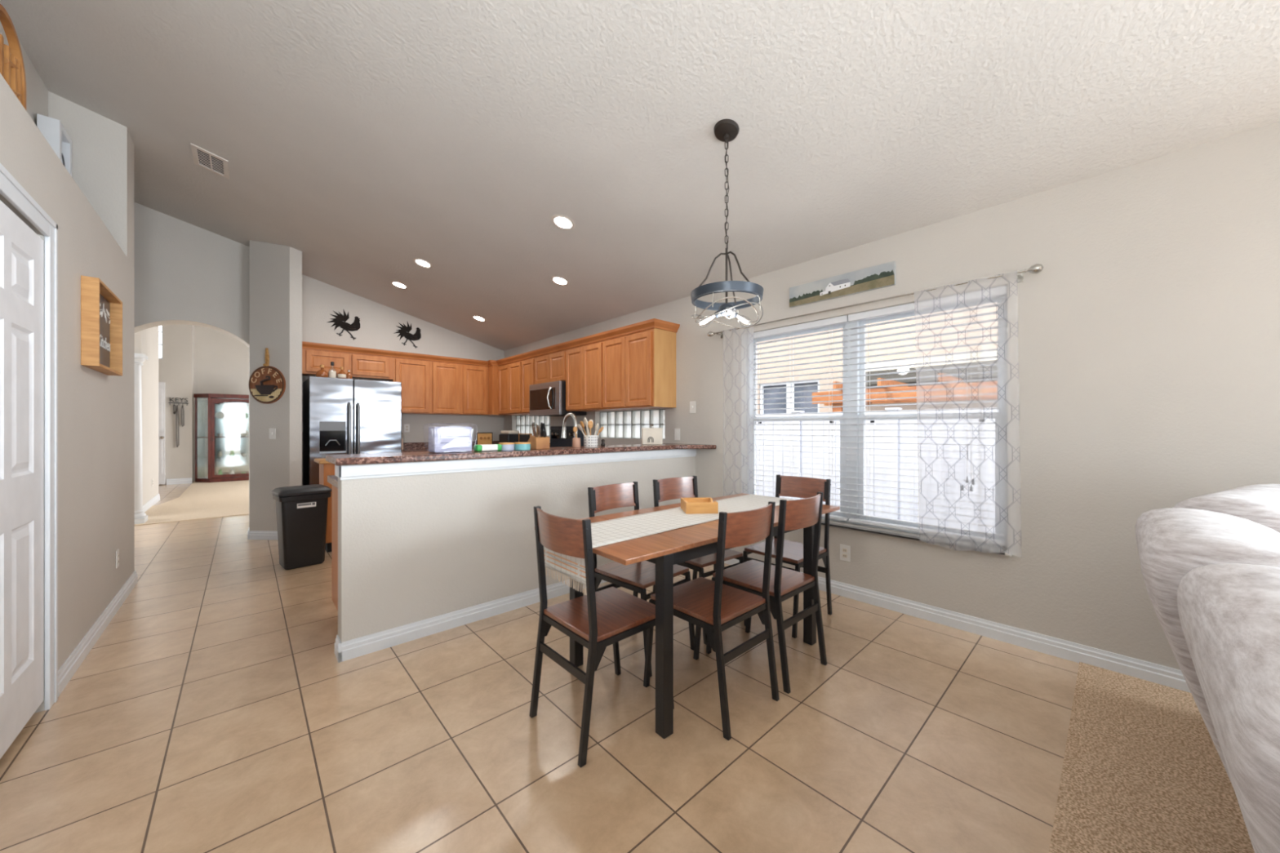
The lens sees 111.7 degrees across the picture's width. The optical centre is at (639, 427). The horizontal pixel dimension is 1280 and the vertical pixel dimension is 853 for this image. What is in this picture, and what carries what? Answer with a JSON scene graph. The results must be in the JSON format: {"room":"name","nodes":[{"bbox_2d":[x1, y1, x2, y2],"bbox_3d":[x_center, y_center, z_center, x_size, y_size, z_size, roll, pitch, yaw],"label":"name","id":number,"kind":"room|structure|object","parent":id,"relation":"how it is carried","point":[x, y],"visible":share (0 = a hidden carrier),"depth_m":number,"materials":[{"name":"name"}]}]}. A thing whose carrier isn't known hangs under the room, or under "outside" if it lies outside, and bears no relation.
{"room":"dining area","nodes":[
{"label":"dining area","id":0,"kind":"room"},
{"bbox_2d":[0,21,48,125],"bbox_3d":[-2.176,-0.623,0.800,0.150,3.700,5.770,0,0,-42],"label":"wall niche","id":1,"kind":"object","parent":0,"point":[37,93],"depth_m":2.77,"materials":[{"name":"paint"}]},
{"bbox_2d":[0,73,133,712],"bbox_3d":[-2.084,-0.017,1.073,0.354,2.488,6.050,0,0,-42],"label":"wall","id":2,"kind":"structure","parent":0,"point":[95,409],"depth_m":2.30,"materials":[{"name":"paint"}]},
{"bbox_2d":[0,4,26,110],"bbox_3d":[-2.996,-1.609,2.042,0.030,0.695,0.470,0,0,-42],"label":"sign","id":3,"kind":"object","parent":2,"relation":"on","point":[11,62],"visible":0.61,"depth_m":2.12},
{"bbox_2d":[0,200,43,759],"bbox_3d":[-2.348,0.184,1.601,0.035,1.985,0.715,0,0,-42],"label":"door","id":4,"kind":"structure","parent":2,"relation":"in","point":[21,249],"depth_m":1.68,"materials":[{"name":"wood"}]},
{"bbox_2d":[0,163,57,710],"bbox_3d":[-2.084,0.157,1.352,0.020,2.140,1.622,0,0,-42],"label":"trim","id":5,"kind":"structure","parent":2,"relation":"attached to","point":[11,189],"depth_m":1.89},
{"bbox_2d":[36,113,71,176],"bbox_3d":[-3.913,-1.635,2.908,0.090,0.747,0.275,0,0,-42],"label":"frame","id":6,"kind":"object","parent":2,"relation":"on","point":[53,131],"visible":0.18,"depth_m":2.83,"materials":[{"name":"grey metal"}]},
{"bbox_2d":[57,570,137,697],"bbox_3d":[-3.325,1.179,2.710,0.016,0.095,1.991,0,0,-42],"label":"baseboard","id":7,"kind":"structure","parent":2,"relation":"attached to","point":[77,657],"depth_m":2.44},
{"bbox_2d":[80,275,122,376],"bbox_3d":[-3.151,-0.571,2.553,0.062,0.475,0.615,0,0,-42],"label":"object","id":8,"kind":"object","parent":2,"relation":"attached to","point":[101,310],"visible":1,"depth_m":2.49,"materials":[{"name":"brown wood"}]},
{"bbox_2d":[48,91,133,266],"bbox_3d":[-4.083,-0.571,3.155,0.502,3.595,0.280,0,0,-42],"label":"wall","id":9,"kind":"structure","parent":0,"point":[103,148],"depth_m":3.15,"materials":[{"name":"paint"}]},
{"bbox_2d":[133,328,147,355],"bbox_3d":[-6.617,-2.058,5.635,0.255,2.230,0.500,0,0,-42],"label":"wall","id":10,"kind":"structure","parent":0,"point":[140,338],"depth_m":5.56,"materials":[{"name":"paint"}]},
{"bbox_2d":[141,326,158,505],"bbox_3d":[-7.532,-0.973,6.561,0.150,4.400,2.100,0,0,-42],"label":"wall","id":11,"kind":"structure","parent":0,"point":[149,370],"depth_m":6.75,"materials":[{"name":"paint"}]},
{"bbox_2d":[142,493,159,512],"bbox_3d":[-7.470,1.172,6.617,0.016,0.110,2.100,0,0,-42],"label":"baseboard","id":12,"kind":"structure","parent":11,"relation":"attached to","point":[153,501],"depth_m":6.71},
{"bbox_2d":[158,324,194,484],"bbox_3d":[-10.897,-0.973,9.109,2.145,4.400,0.600,0,0,-42],"label":"wall","id":13,"kind":"structure","parent":0,"point":[176,366],"depth_m":9.47,"materials":[{"name":"paint"}]},
{"bbox_2d":[158,382,164,484],"bbox_3d":[-10.482,0.117,8.984,0.890,2.180,0.133,0,0,-42],"label":"door","id":14,"kind":"structure","parent":13,"relation":"in","point":[161,384],"depth_m":9.26,"materials":[{"name":"white wood"}]},
{"bbox_2d":[168,397,188,405],"bbox_3d":[-10.030,-0.566,9.445,0.300,0.166,0.041,0,0,-42],"label":"key rack","id":15,"kind":"object","parent":13,"relation":"attached to","point":[178,402],"visible":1,"depth_m":9.44,"materials":[{"name":"black metal"}]},
{"bbox_2d":[175,404,178,447],"bbox_3d":[-10.038,-0.030,9.430,0.046,0.917,0.028,0,0,-42],"label":"leash","id":16,"kind":"object","parent":15,"relation":"hanging from","point":[177,412],"visible":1,"depth_m":9.42,"materials":[{"name":"grey fabric"}]},
{"bbox_2d":[166,477,191,484],"bbox_3d":[-10.039,1.167,9.473,0.385,0.120,0.016,0,0,-42],"label":"baseboard","id":17,"kind":"structure","parent":13,"relation":"attached to","point":[175,481],"depth_m":9.46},
{"bbox_2d":[133,202,248,347],"bbox_3d":[-5.961,-1.013,3.749,4.225,4.479,0.253,0,0,-42],"label":"wall","id":18,"kind":"structure","parent":0,"point":[185,273],"depth_m":4.61,"materials":[{"name":"paint"}]},
{"bbox_2d":[133,480,248,525],"bbox_3d":[-6.938,1.228,9.198,4.280,0.018,6.400,0,0,-42],"label":"floor","id":19,"kind":"structure","parent":0,"point":[200,500],"depth_m":6.86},
{"bbox_2d":[193,393,248,482],"bbox_3d":[-9.404,0.229,10.009,1.245,1.975,0.380,0,0,-42],"label":"china cabinet","id":20,"kind":"object","parent":19,"relation":"on","point":[207,443],"visible":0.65,"depth_m":9.96,"materials":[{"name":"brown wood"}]},
{"bbox_2d":[194,325,248,480],"bbox_3d":[-8.912,-0.973,11.425,4.200,4.400,0.150,0,0,-42],"label":"wall","id":21,"kind":"structure","parent":0,"point":[221,361],"depth_m":10.31,"materials":[{"name":"paint"}]},
{"bbox_2d":[248,240,302,530],"bbox_3d":[-4.253,-0.423,5.053,0.432,3.299,0.995,0,0,-42],"label":"wall pier","id":22,"kind":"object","parent":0,"point":[275,271],"visible":0.71,"depth_m":4.77,"materials":[{"name":"paint"}]},
{"bbox_2d":[248,530,277,539],"bbox_3d":[-4.065,1.179,4.762,0.455,0.095,0.016,0,0,3],"label":"baseboard","id":23,"kind":"object","parent":22,"relation":"attached to","point":[253,535],"visible":0.65,"depth_m":4.76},
{"bbox_2d":[248,347,285,404],"bbox_3d":[-4.083,-0.567,4.748,0.416,0.610,0.042,0,0,3],"label":"coffee sign","id":24,"kind":"object","parent":22,"relation":"attached to","point":[267,384],"visible":1,"depth_m":4.75,"materials":[{"name":"wood"}]},
{"bbox_2d":[254,385,277,395],"bbox_3d":[-4.081,-0.405,4.741,0.265,0.120,0.016,0,0,3],"label":"cup","id":25,"kind":"object","parent":24,"relation":"on","point":[260,390],"depth_m":4.74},
{"bbox_2d":[302,274,503,485],"bbox_3d":[-3.358,-0.376,6.440,2.758,3.205,0.150,0,0,-42],"label":"wall","id":26,"kind":"structure","parent":0,"point":[378,322],"depth_m":6.17,"materials":[{"name":"paint"}]},
{"bbox_2d":[328,310,359,339],"bbox_3d":[-3.950,-1.385,5.790,0.377,0.396,0.027,0,0,-40],"label":"wall art","id":27,"kind":"object","parent":26,"relation":"attached to","point":[340,320],"visible":1,"depth_m":5.79,"materials":[{"name":"metal"}]},
{"bbox_2d":[302,348,393,381],"bbox_3d":[-3.836,-0.811,5.679,1.022,0.305,0.329,0,0,-42],"label":"upper cabinet","id":28,"kind":"object","parent":26,"relation":"attached to","point":[362,366],"visible":0.93,"depth_m":5.59,"materials":[{"name":"brown wood"}]},
{"bbox_2d":[395,322,421,348],"bbox_3d":[-3.379,-1.358,6.309,0.365,0.384,0.026,0,0,-40],"label":"wall art","id":29,"kind":"object","parent":26,"relation":"attached to","point":[404,331],"visible":1,"depth_m":6.31,"materials":[{"name":"metal"}]},
{"bbox_2d":[388,357,431,413],"bbox_3d":[-3.280,-0.583,6.185,0.479,0.760,0.329,0,0,-42],"label":"upper cabinet","id":30,"kind":"object","parent":26,"relation":"attached to","point":[415,375],"visible":0.77,"depth_m":6.08,"materials":[{"name":"brown wood"}]},
{"bbox_2d":[431,360,488,415],"bbox_3d":[-2.791,-0.583,6.631,0.844,0.760,0.329,0,0,-42],"label":"upper cabinet","id":31,"kind":"object","parent":26,"relation":"attached to","point":[456,388],"visible":0.99,"depth_m":6.49,"materials":[{"name":"brown wood"}]},
{"bbox_2d":[337,448,695,642],"bbox_3d":[-0.559,0.712,3.295,2.854,1.030,0.119,0,0,-42],"label":"wall","id":32,"kind":"structure","parent":0,"point":[412,548],"depth_m":2.66,"materials":[{"name":"paint"}]},
{"bbox_2d":[334,634,342,662],"bbox_3d":[-1.614,1.179,2.323,0.016,0.095,0.135,0,0,-42],"label":"baseboard","id":33,"kind":"structure","parent":32,"relation":"attached to","point":[337,639],"depth_m":2.31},
{"bbox_2d":[337,579,607,662],"bbox_3d":[-0.525,1.179,3.234,2.853,0.095,0.016,0,0,-42],"label":"baseboard","id":34,"kind":"structure","parent":32,"relation":"attached to","point":[353,648],"depth_m":2.62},
{"bbox_2d":[334,448,696,479],"bbox_3d":[-0.559,0.239,3.285,2.868,0.076,0.133,0,0,-42],"label":"trim","id":35,"kind":"structure","parent":32,"relation":"attached to","point":[397,469],"depth_m":2.82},
{"bbox_2d":[325,443,716,465],"bbox_3d":[-0.564,0.177,3.279,2.882,0.037,0.616,0,0,-42],"label":"bar","id":36,"kind":"object","parent":32,"relation":"on","point":[396,457],"visible":0.99,"depth_m":2.82,"materials":[{"name":"stone"}]},
{"bbox_2d":[428,426,471,453],"bbox_3d":[-1.225,0.065,2.816,0.307,0.188,0.169,0,0,-42],"label":"pack","id":37,"kind":"object","parent":36,"relation":"on","point":[441,439],"visible":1,"depth_m":2.76,"materials":[{"name":"white"}]},
{"bbox_2d":[473,444,502,451],"bbox_3d":[-1.032,0.135,2.945,0.176,0.045,0.084,0,0,-42],"label":"pack","id":38,"kind":"object","parent":36,"relation":"on","point":[485,447],"visible":1,"depth_m":2.91,"materials":[{"name":"white plastic"}]},
{"bbox_2d":[498,442,514,450],"bbox_3d":[-0.935,0.132,3.046,0.104,0.053,0.103,0,0,-42],"label":"candle","id":39,"kind":"object","parent":36,"relation":"on","point":[505,446],"visible":0.84,"depth_m":3.00,"materials":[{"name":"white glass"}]},
{"bbox_2d":[514,442,530,449],"bbox_3d":[-0.846,0.132,3.127,0.118,0.053,0.117,0,0,-42],"label":"candle","id":40,"kind":"object","parent":36,"relation":"on","point":[517,446],"visible":0.94,"depth_m":3.08,"materials":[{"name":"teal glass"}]},
{"bbox_2d":[527,421,549,448],"bbox_3d":[-0.775,0.054,3.274,0.146,0.209,0.157,0,0,-42],"label":"knife block","id":41,"kind":"object","parent":36,"relation":"on","point":[540,440],"visible":0.98,"depth_m":3.24,"materials":[{"name":"brown wood"}]},
{"bbox_2d":[572,426,580,447],"bbox_3d":[-0.519,0.075,3.547,0.068,0.167,0.067,0,0,-42],"label":"brush holder","id":42,"kind":"object","parent":36,"relation":"on","point":[575,441],"visible":1,"depth_m":3.52,"materials":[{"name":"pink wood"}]},
{"bbox_2d":[577,417,604,447],"bbox_3d":[-0.413,0.035,3.617,0.281,0.246,0.116,0,0,-42],"label":"utensil crock","id":43,"kind":"object","parent":36,"relation":"on","point":[589,441],"visible":0.99,"depth_m":3.58,"materials":[{"name":"white ceramic"}]},
{"bbox_2d":[641,425,662,444],"bbox_3d":[0.115,0.066,4.144,0.196,0.184,0.090,0,0,-7],"label":"box","id":44,"kind":"object","parent":36,"relation":"on","point":[650,436],"visible":0.98,"depth_m":4.11,"materials":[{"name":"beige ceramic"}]},
{"bbox_2d":[0,483,1079,852],"bbox_3d":[-4.073,1.287,3.015,8.828,0.120,19.600,0,0,-42],"label":"floor","id":45,"kind":"structure","parent":0,"point":[216,710],"depth_m":1.73,"materials":[{"name":"tile"}]},
{"bbox_2d":[133,353,147,524],"bbox_3d":[-6.511,0.142,5.556,0.265,2.169,0.270,0,0,-42],"label":"column","id":46,"kind":"structure","parent":45,"relation":"on","point":[140,517],"depth_m":5.55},
{"bbox_2d":[271,484,331,569],"bbox_3d":[-3.036,0.878,3.905,0.336,0.693,0.384,0,0,41],"label":"trash can","id":47,"kind":"object","parent":45,"relation":"on","point":[301,511],"visible":0.99,"depth_m":3.80,"materials":[{"name":"black plastic"}]},
{"bbox_2d":[314,457,334,552],"bbox_3d":[-2.949,0.771,4.570,0.735,0.909,0.415,0,0,-42],"label":"base cabinet","id":48,"kind":"object","parent":45,"relation":"on","point":[326,468],"visible":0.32,"depth_m":4.26,"materials":[{"name":"brown wood"}]},
{"bbox_2d":[331,484,337,610],"bbox_3d":[-1.017,0.791,3.366,2.180,0.869,0.597,0,0,-42],"label":"base cabinet","id":49,"kind":"object","parent":45,"relation":"on","point":[334,490],"visible":0.04,"depth_m":2.75,"materials":[{"name":"brown wood"}]},
{"bbox_2d":[327,444,598,488],"bbox_3d":[-1.148,0.286,3.962,2.827,0.139,1.660,0,0,-42],"label":"countertop","id":50,"kind":"structure","parent":49,"relation":"on","point":[332,479],"depth_m":2.72,"materials":[{"name":"stone"}]},
{"bbox_2d":[561,412,577,438],"bbox_3d":[-0.617,0.091,3.826,0.060,0.448,0.245,0,0,-42],"label":"kitchen faucet","id":51,"kind":"object","parent":50,"relation":"on","point":[563,431],"visible":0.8,"depth_m":3.85,"materials":[{"name":"silver metal"}]},
{"bbox_2d":[302,376,401,484],"bbox_3d":[-3.633,0.321,5.503,0.940,1.809,0.824,0,0,-42],"label":"refrigerator","id":52,"kind":"object","parent":45,"relation":"on","point":[341,416],"visible":0.51,"depth_m":5.20,"materials":[{"name":"silver metal"}]},
{"bbox_2d":[315,364,328,377],"bbox_3d":[-3.754,-0.664,5.132,0.124,0.158,0.124,0,0,-42],"label":"liquor bottle","id":53,"kind":"object","parent":52,"relation":"on","point":[321,373],"visible":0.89,"depth_m":5.10,"materials":[{"name":"brown glass"}]},
{"bbox_2d":[550,426,586,447],"bbox_3d":[-1.181,0.604,5.590,0.682,1.244,0.784,0,0,-42],"label":"stove","id":54,"kind":"object","parent":45,"relation":"on","point":[556,440],"visible":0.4,"depth_m":5.78,"materials":[{"name":"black metal"}]},
{"bbox_2d":[528,506,674,767],"bbox_3d":[-0.166,0.781,1.867,0.505,0.889,0.390,0,0,-42],"label":"dining chair","id":55,"kind":"object","parent":45,"relation":"on","point":[597,620],"visible":0.89,"depth_m":1.74,"materials":[{"name":"brown wood"}]},
{"bbox_2d":[587,481,694,677],"bbox_3d":[-0.005,0.781,2.441,0.505,0.889,0.390,0,0,44],"label":"dining chair","id":56,"kind":"object","parent":45,"relation":"on","point":[636,577],"visible":0.62,"depth_m":2.43,"materials":[{"name":"wood"}]},
{"bbox_2d":[534,493,839,738],"bbox_3d":[0.352,0.854,2.392,1.665,0.744,0.722,0,0,-40],"label":"dining table","id":57,"kind":"object","parent":45,"relation":"on","point":[665,549],"visible":0.5,"depth_m":1.77,"materials":[{"name":"brown wood"}]},
{"bbox_2d":[591,493,791,547],"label":"table runner","id":58,"kind":"object","parent":57,"relation":"on","point":[619,530],"depth_m":2.23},
{"bbox_2d":[680,497,718,514],"bbox_3d":[0.338,0.447,2.502,0.180,0.062,0.180,0,0,-4],"label":"napkin holder","id":59,"kind":"object","parent":58,"relation":"on","point":[691,505],"visible":1,"depth_m":2.42,"materials":[{"name":"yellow wood"}]},
{"bbox_2d":[653,475,746,644],"bbox_3d":[0.368,0.781,2.767,0.390,0.889,0.505,0,0,-38],"label":"dining chair","id":60,"kind":"object","parent":45,"relation":"on","point":[672,488],"visible":0.54,"depth_m":2.81,"materials":[{"name":"wood"}]},
{"bbox_2d":[643,501,779,740],"bbox_3d":[0.326,0.781,2.006,0.390,0.889,0.505,0,0,-42],"label":"dining chair","id":61,"kind":"object","parent":45,"relation":"on","point":[715,606],"visible":0.98,"depth_m":1.87,"materials":[{"name":"wood"}]},
{"bbox_2d":[706,492,826,693],"bbox_3d":[0.669,0.781,2.305,0.390,0.889,0.505,0,0,-41],"label":"dining chair","id":62,"kind":"object","parent":45,"relation":"on","point":[785,584],"visible":0.92,"depth_m":2.17,"materials":[{"name":"brown wood"}]},
{"bbox_2d":[742,474,831,638],"bbox_3d":[0.960,0.781,2.838,0.505,0.889,0.390,0,0,-42],"label":"dining chair","id":63,"kind":"object","parent":45,"relation":"on","point":[805,487],"visible":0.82,"depth_m":2.84,"materials":[{"name":"wood"}]},
{"bbox_3d":[-1.968,0.791,6.506,0.612,0.869,1.622,0,0,-42],"label":"base cabinet","id":64,"kind":"object","parent":45,"relation":"on","visible":0},
{"bbox_2d":[401,440,550,452],"bbox_3d":[-2.369,0.286,6.141,1.697,0.139,1.622,0,0,-42],"label":"countertop","id":65,"kind":"structure","parent":64,"relation":"on","point":[407,446],"depth_m":6.35,"materials":[{"name":"stone"}]},
{"bbox_2d":[475,432,492,444],"bbox_3d":[-2.466,0.195,6.887,0.260,0.240,0.040,0,0,-42],"label":"sign box","id":66,"kind":"object","parent":65,"relation":"on","point":[482,438],"visible":0.8,"depth_m":6.86,"materials":[{"name":"brown wood"}]},
{"bbox_2d":[498,431,519,443],"bbox_3d":[-1.982,0.180,6.624,0.220,0.270,0.320,0,0,-42],"label":"toaster","id":67,"kind":"object","parent":65,"relation":"on","point":[505,436],"visible":0.71,"depth_m":6.51,"materials":[{"name":"black plastic"}]},
{"bbox_2d":[518,433,532,442],"bbox_3d":[-1.611,0.198,6.097,0.030,0.235,0.340,0,0,-42],"label":"tray","id":68,"kind":"object","parent":65,"relation":"on","point":[522,437],"visible":0.51,"depth_m":6.10,"materials":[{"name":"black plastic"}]},
{"bbox_2d":[0,0,1279,351],"bbox_3d":[-0.994,-2.237,0.541,7.248,1.897,11.795,0,0,-42],"label":"ceiling","id":69,"kind":"structure","parent":0,"point":[364,139],"depth_m":2.41,"materials":[{"name":"paint"}]},
{"bbox_2d":[190,143,229,179],"bbox_3d":[-3.419,-2.115,3.462,0.206,0.056,0.330,0,0,-42],"label":"ceiling vent","id":70,"kind":"object","parent":69,"relation":"in","point":[209,161],"visible":1,"depth_m":3.46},
{"bbox_2d":[390,280,408,288],"bbox_3d":[-2.927,-1.735,5.285,0.191,0.047,0.196,0,0,-42],"label":"recessed light","id":71,"kind":"object","parent":69,"relation":"in","point":[395,283],"visible":1,"depth_m":5.28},
{"bbox_2d":[392,282,405,288],"bbox_3d":[-2.927,-1.735,5.285,0.135,0.033,0.139,0,0,-42],"label":"diffuser","id":72,"kind":"object","parent":71,"relation":"attached to","point":[399,285],"depth_m":5.29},
{"bbox_2d":[413,257,432,268],"bbox_3d":[-2.291,-1.735,4.586,0.191,0.047,0.196,0,0,-42],"label":"recessed light","id":73,"kind":"object","parent":69,"relation":"in","point":[420,262],"visible":1,"depth_m":4.58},
{"bbox_2d":[415,259,430,266],"bbox_3d":[-2.291,-1.735,4.586,0.135,0.033,0.139,0,0,-42],"label":"diffuser","id":74,"kind":"object","parent":73,"relation":"attached to","point":[423,263],"depth_m":4.58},
{"bbox_2d":[550,275,569,285],"bbox_3d":[-0.817,-1.497,4.434,0.191,0.047,0.196,0,0,-42],"label":"recessed light","id":75,"kind":"object","parent":69,"relation":"in","point":[561,281],"visible":1,"depth_m":4.43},
{"bbox_2d":[553,277,566,284],"bbox_3d":[-0.817,-1.497,4.434,0.135,0.033,0.139,0,0,-42],"label":"diffuser","id":76,"kind":"object","parent":75,"relation":"attached to","point":[559,281],"depth_m":4.43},
{"bbox_2d":[551,214,575,230],"bbox_3d":[-0.608,-1.622,3.437,0.191,0.047,0.196,0,0,-42],"label":"recessed light","id":77,"kind":"object","parent":69,"relation":"in","point":[561,221],"visible":1,"depth_m":3.43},
{"bbox_2d":[554,217,571,228],"bbox_3d":[-0.608,-1.622,3.437,0.135,0.033,0.139,0,0,-42],"label":"diffuser","id":78,"kind":"object","parent":77,"relation":"attached to","point":[559,222],"depth_m":3.44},
{"bbox_2d":[690,119,763,328],"bbox_3d":[0.467,-1.090,2.346,0.386,1.068,0.386,0,0,-42],"label":"pendant lamp","id":79,"kind":"object","parent":69,"relation":"hanging from","point":[726,131],"visible":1,"depth_m":2.32,"materials":[{"name":"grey metal"}]},
{"bbox_2d":[503,121,1279,670],"bbox_3d":[1.700,-0.063,3.083,0.200,2.580,11.925,0,0,-42],"label":"wall","id":80,"kind":"structure","parent":0,"point":[1146,348],"depth_m":2.26,"materials":[{"name":"paint"}]},
{"bbox_2d":[481,364,515,415],"bbox_3d":[-2.279,-0.583,7.000,0.407,0.760,0.474,0,0,-42],"label":"upper cabinet","id":81,"kind":"object","parent":80,"relation":"attached to","point":[493,371],"visible":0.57,"depth_m":6.73,"materials":[{"name":"brown wood"}]},
{"bbox_2d":[498,360,529,414],"bbox_3d":[-1.831,-0.583,6.566,0.329,0.760,0.769,0,0,-42],"label":"upper cabinet","id":82,"kind":"object","parent":80,"relation":"attached to","point":[509,374],"visible":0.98,"depth_m":6.42,"materials":[{"name":"brown wood"}]},
{"bbox_2d":[521,357,534,413],"bbox_3d":[-1.447,-0.583,6.144,0.329,0.760,0.369,0,0,-42],"label":"upper cabinet","id":83,"kind":"object","parent":80,"relation":"attached to","point":[527,365],"visible":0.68,"depth_m":6.05,"materials":[{"name":"brown wood"}]},
{"bbox_2d":[515,414,550,436],"bbox_3d":[-1.611,-0.036,6.719,0.060,0.325,1.204,0,0,-42],"label":"window","id":84,"kind":"structure","parent":80,"relation":"in","point":[523,423],"depth_m":6.81,"materials":[{"name":"white"}]},
{"bbox_2d":[533,349,566,384],"bbox_3d":[-1.058,-0.769,5.717,0.329,0.388,0.784,0,0,-42],"label":"upper cabinet","id":85,"kind":"object","parent":80,"relation":"attached to","point":[549,367],"visible":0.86,"depth_m":5.58,"materials":[{"name":"brown wood"}]},
{"bbox_2d":[529,380,586,416],"bbox_3d":[-1.105,-0.365,5.675,0.455,0.414,0.762,0,0,-42],"label":"microwave","id":86,"kind":"object","parent":85,"relation":"attached to","point":[546,399],"visible":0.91,"depth_m":5.47,"materials":[{"name":"silver metal"}]},
{"bbox_2d":[565,340,622,411],"bbox_3d":[-0.546,-0.583,5.155,0.329,0.760,0.734,0,0,-42],"label":"upper cabinet","id":87,"kind":"object","parent":80,"relation":"attached to","point":[584,363],"visible":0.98,"depth_m":5.02,"materials":[{"name":"brown wood"}]},
{"bbox_2d":[600,408,664,439],"bbox_3d":[-0.076,-0.036,5.033,0.060,0.325,1.211,0,0,-42],"label":"window","id":88,"kind":"structure","parent":80,"relation":"in","point":[616,424],"depth_m":5.05,"materials":[{"name":"white"}]},
{"bbox_2d":[602,328,675,409],"bbox_3d":[-0.027,-0.583,4.585,0.329,0.760,0.807,0,0,-42],"label":"upper cabinet","id":89,"kind":"object","parent":80,"relation":"attached to","point":[639,368],"visible":1,"depth_m":4.36,"materials":[{"name":"brown wood"}]},
{"bbox_2d":[302,318,679,366],"bbox_3d":[-1.962,-0.999,4.908,2.755,0.075,3.994,0,0,-42],"label":"crown molding","id":90,"kind":"structure","parent":89,"relation":"attached to","point":[654,322],"depth_m":5.47,"materials":[{"name":"brown wood"}]},
{"bbox_2d":[789,261,895,307],"bbox_3d":[1.452,-1.036,3.186,0.028,0.155,0.756,0,0,-42],"label":"canvas painting","id":91,"kind":"object","parent":80,"relation":"attached to","point":[883,275],"visible":1,"depth_m":3.14},
{"bbox_2d":[840,544,849,561],"bbox_3d":[1.490,0.911,3.159,0.008,0.116,0.072,0,0,-42],"label":"wall outlet","id":92,"kind":"object","parent":80,"relation":"attached to","point":[844,549],"visible":1,"depth_m":3.15,"materials":[{"name":"white plastic"}]},
{"bbox_2d":[707,263,1044,338],"bbox_3d":[1.411,-0.851,3.181,0.096,0.065,2.276,0,0,-42],"label":"curtain rod","id":93,"kind":"object","parent":80,"relation":"attached to","point":[1036,268],"visible":1,"depth_m":2.73,"materials":[{"name":"silver metal"}]},
{"bbox_2d":[722,325,753,494],"bbox_3d":[0.847,-0.114,3.767,0.043,1.506,0.315,0,0,-42],"label":"sheer curtain","id":94,"kind":"object","parent":93,"relation":"hanging from","point":[747,326],"visible":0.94,"depth_m":3.77,"materials":[{"name":"white fabric"}]},
{"bbox_2d":[914,273,1021,554],"bbox_3d":[1.927,-0.067,2.583,0.050,1.601,0.520,0,0,-42],"label":"sheer curtain","id":95,"kind":"object","parent":93,"relation":"hanging from","point":[982,287],"visible":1,"depth_m":2.57,"materials":[{"name":"white fabric"}]},
{"bbox_2d":[746,295,1007,547],"bbox_3d":[1.594,-0.058,3.240,0.097,1.530,1.800,0,0,-42],"label":"window","id":96,"kind":"structure","parent":80,"relation":"in","point":[847,452],"depth_m":3.18,"materials":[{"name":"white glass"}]},
{"bbox_2d":[742,315,849,520],"bbox_3d":[1.227,-0.070,3.515,0.058,1.503,0.892,0,0,-42],"label":"blind","id":97,"kind":"object","parent":96,"relation":"attached to","point":[832,322],"visible":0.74,"depth_m":3.45,"materials":[{"name":"white plastic"}]},
{"bbox_2d":[848,285,1007,546],"bbox_3d":[1.828,-0.070,2.845,0.072,1.503,0.892,0,0,-42],"label":"blind","id":98,"kind":"object","parent":96,"relation":"attached to","point":[998,291],"visible":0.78,"depth_m":2.77,"materials":[{"name":"white plastic"}]},
{"bbox_2d":[821,520,1012,556],"bbox_3d":[1.517,0.719,3.170,0.111,0.022,1.840,0,0,-42],"label":"trim","id":99,"kind":"structure","parent":80,"relation":"attached to","point":[831,524],"depth_m":2.78,"materials":[{"name":"stone"}]},
{"bbox_2d":[724,558,1191,693],"bbox_3d":[1.972,1.179,2.624,0.016,0.095,4.281,0,0,-42],"label":"baseboard","id":100,"kind":"structure","parent":80,"relation":"attached to","point":[1172,677],"depth_m":2.44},
{"bbox_2d":[1048,662,1254,852],"bbox_3d":[0.782,1.228,-2.464,8.628,0.018,4.960,0,0,-42],"label":"floor","id":101,"kind":"structure","parent":0,"point":[1143,770],"depth_m":1.50,"materials":[{"name":"carpet"}]},
{"bbox_2d":[1134,484,1279,852],"bbox_3d":[1.576,0.706,0.411,3.207,0.992,1.441,0,0,-42],"label":"sofa","id":102,"kind":"object","parent":101,"relation":"on","point":[1210,563],"visible":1,"depth_m":0.67,"materials":[{"name":"fabric"}]},
{"bbox_2d":[1173,484,1279,533],"bbox_3d":[2.141,0.684,1.414,0.954,0.947,0.368,0,0,-27],"label":"cushion","id":103,"kind":"object","parent":102,"relation":"on","point":[1260,504],"depth_m":1.29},
{"bbox_2d":[1177,563,1279,852],"bbox_3d":[0.936,0.702,0.487,0.770,0.930,0.395,0,0,-42],"label":"cushion","id":104,"kind":"object","parent":102,"relation":"on","point":[1229,614],"depth_m":0.50,"materials":[{"name":"fabric"}]},
{"label":"outside","id":105,"kind":"structure","parent":0,"visible":0},
{"bbox_3d":[7.012,1.457,17.576,27.172,0.140,37.000,0,0,-42],"label":"yard","id":106,"kind":"structure","parent":105,"visible":0},
{"bbox_2d":[547,407,997,533],"bbox_3d":[1.371,0.577,6.885,0.130,1.620,16.930,0,0,-42],"label":"vinyl fence","id":107,"kind":"object","parent":106,"relation":"on","point":[761,440],"visible":0.09,"depth_m":5.04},
{"bbox_2d":[757,302,997,413],"bbox_3d":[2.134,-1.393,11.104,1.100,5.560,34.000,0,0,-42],"label":"neighbor house","id":108,"kind":"structure","parent":106,"relation":"on","point":[988,361],"depth_m":8.22,"materials":[{"name":"beige paint"}]},
{"bbox_2d":[812,373,997,412],"bbox_3d":[5.459,0.357,4.298,1.150,2.060,7.460,0,0,-42],"label":"pergola","id":109,"kind":"object","parent":106,"relation":"on","point":[962,384],"visible":0.21,"depth_m":5.86,"materials":[{"name":"orange wood"}]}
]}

